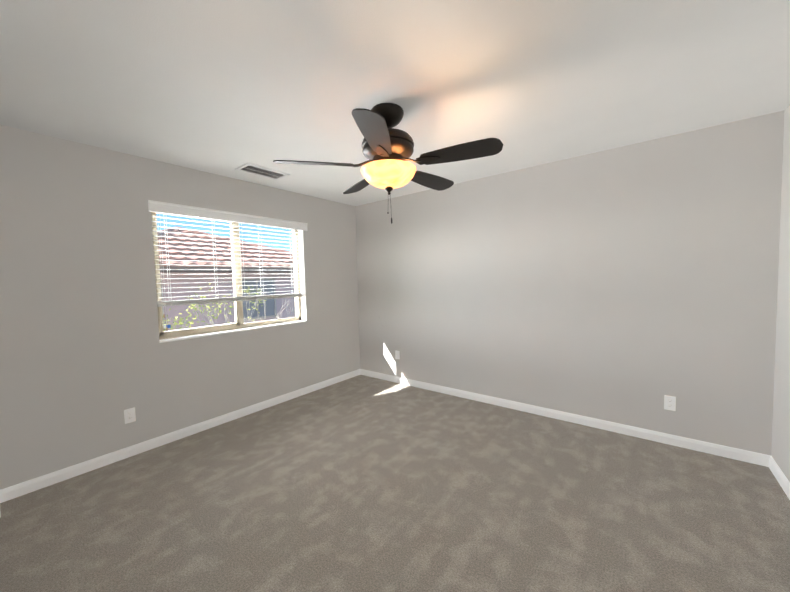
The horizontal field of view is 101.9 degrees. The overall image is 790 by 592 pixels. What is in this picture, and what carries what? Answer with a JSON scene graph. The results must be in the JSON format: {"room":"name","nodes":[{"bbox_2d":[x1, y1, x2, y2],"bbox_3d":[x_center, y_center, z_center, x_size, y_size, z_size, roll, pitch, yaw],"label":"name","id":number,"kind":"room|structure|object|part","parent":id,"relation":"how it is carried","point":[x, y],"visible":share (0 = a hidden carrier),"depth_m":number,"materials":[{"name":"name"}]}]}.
{"room":"empty bedroom","nodes":[
{"label":"empty bedroom","id":0,"kind":"room"},
{"bbox_2d":[0,125,359,489],"bbox_3d":[-1.650,0.027,3.387,0.200,2.440,3.360,1,4,38],"label":"wall","id":1,"kind":"structure","parent":0,"point":[87,358],"depth_m":2.52,"materials":[{"name":"paint"}]},
{"bbox_2d":[124,407,135,423],"bbox_3d":[-2.150,0.971,2.598,0.007,0.115,0.070,1,4,38],"label":"outlet","id":2,"kind":"object","parent":1,"relation":"attached to","point":[129,416],"visible":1,"depth_m":2.59,"materials":[{"name":"white plastic"}]},
{"bbox_2d":[0,369,359,502],"bbox_3d":[-1.546,1.206,3.372,0.013,0.082,3.330,1,4,38],"label":"baseboard","id":3,"kind":"structure","parent":1,"relation":"attached to","point":[41,482],"depth_m":2.68,"materials":[{"name":"paint"}]},
{"bbox_2d":[151,212,300,339],"bbox_3d":[-1.678,-0.246,3.402,0.081,1.185,1.520,1,4,38],"label":"window unit","id":4,"kind":"structure","parent":1,"relation":"in","point":[239,323],"depth_m":3.36,"materials":[{"name":"plastic"}]},
{"bbox_2d":[148,200,307,330],"bbox_3d":[-1.589,-0.289,3.346,0.130,1.108,1.585,1,4,38],"label":"window blinds","id":5,"kind":"object","parent":4,"relation":"attached to","point":[176,209],"visible":0.92,"depth_m":3.16,"materials":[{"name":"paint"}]},
{"bbox_3d":[-1.620,0.042,3.375,0.050,0.018,1.480,1,4,38],"label":"rail","id":6,"kind":"part","parent":5,"relation":"part of","materials":[{"name":"white plastic"}]},
{"bbox_2d":[160,320,306,342],"bbox_3d":[-1.600,0.354,3.385,0.110,0.015,1.520,1,4,38],"label":"window sill","id":7,"kind":"structure","parent":1,"relation":"attached to","point":[220,332],"depth_m":3.22,"materials":[{"name":"paint"}]},
{"bbox_2d":[0,375,789,591],"bbox_3d":[-0.240,1.346,1.849,4.350,0.100,4.500,1,4,38],"label":"floor","id":8,"kind":"structure","parent":0,"point":[361,483],"depth_m":1.91,"materials":[{"name":"carpet"}]},
{"bbox_2d":[0,0,789,205],"bbox_3d":[-0.303,-1.190,1.714,4.350,0.100,4.500,1,4,38],"label":"ceiling","id":9,"kind":"structure","parent":0,"point":[226,88],"depth_m":1.67,"materials":[{"name":"paint"}]},
{"bbox_2d":[235,163,289,179],"bbox_3d":[-1.255,-1.180,3.055,0.230,0.014,0.430,1,4,38],"label":"ceiling vent","id":10,"kind":"object","parent":9,"relation":"in","point":[261,171],"visible":1,"depth_m":3.03,"materials":[{"name":"metal"}]},
{"bbox_2d":[273,103,502,223],"bbox_3d":[-0.003,-0.814,2.057,1.323,0.701,1.300,1,4,38],"label":"ceiling fan","id":11,"kind":"object","parent":9,"relation":"hanging from","point":[388,149],"visible":1,"depth_m":1.91,"materials":[{"name":"brown metal"}]},
{"bbox_3d":[-0.040,-0.749,2.037,0.350,0.111,0.350,1,4,38],"label":"lamp shade","id":12,"kind":"part","parent":11,"relation":"part of","materials":[{"name":"yellow glass"}]},
{"bbox_2d":[355,110,784,454],"bbox_3d":[1.065,-0.046,3.493,4.350,2.440,0.150,1,4,38],"label":"wall","id":13,"kind":"structure","parent":0,"point":[632,285],"depth_m":2.80,"materials":[{"name":"paint"}]},
{"bbox_2d":[395,350,399,358],"bbox_3d":[0.029,0.784,4.257,0.070,0.115,0.014,1,4,38],"label":"outlet plate","id":14,"kind":"object","parent":13,"relation":"attached to","point":[397,354],"visible":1,"depth_m":4.26,"materials":[{"name":"white plastic"}]},
{"bbox_2d":[360,369,763,465],"bbox_3d":[1.063,1.136,3.476,4.000,0.082,0.013,1,4,38],"label":"baseboard","id":15,"kind":"structure","parent":13,"relation":"attached to","point":[688,443],"depth_m":2.89,"materials":[{"name":"paint"}]},
{"bbox_2d":[664,395,675,410],"bbox_3d":[2.206,0.860,2.569,0.070,0.115,0.007,1,4,38],"label":"outlet","id":16,"kind":"object","parent":13,"relation":"attached to","point":[669,402],"visible":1,"depth_m":2.57,"materials":[{"name":"white plastic"}]},
{"bbox_2d":[771,105,789,481],"bbox_3d":[1.339,0.110,0.432,0.150,2.440,4.350,1,4,38],"label":"wall","id":17,"kind":"structure","parent":0,"point":[780,452],"depth_m":2.09,"materials":[{"name":"paint"}]},
{"bbox_2d":[764,454,789,499],"bbox_3d":[1.598,1.258,0.922,0.013,0.082,3.330,1,4,38],"label":"baseboard","id":18,"kind":"structure","parent":17,"relation":"attached to","point":[769,462],"depth_m":2.10,"materials":[{"name":"paint"}]},
{"label":"outside","id":19,"kind":"structure","parent":0,"visible":0},
{"bbox_3d":[-10.807,3.906,16.125,29.800,0.200,55.000,1,4,38],"label":"ground","id":20,"kind":"structure","parent":19,"visible":0},
{"bbox_2d":[157,226,294,330],"bbox_3d":[-5.785,0.964,10.058,6.022,6.069,7.012,1,4,38],"label":"neighboring house","id":21,"kind":"structure","parent":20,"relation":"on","point":[223,274],"depth_m":8.07,"materials":[{"name":"paint"}]},
{"bbox_2d":[163,283,294,330],"bbox_3d":[-2.615,1.832,6.190,2.744,4.603,3.991,1,4,38],"label":"trees","id":22,"kind":"object","parent":20,"relation":"on","point":[182,322],"depth_m":6.03,"materials":[{"name":"green plant"}]}
]}

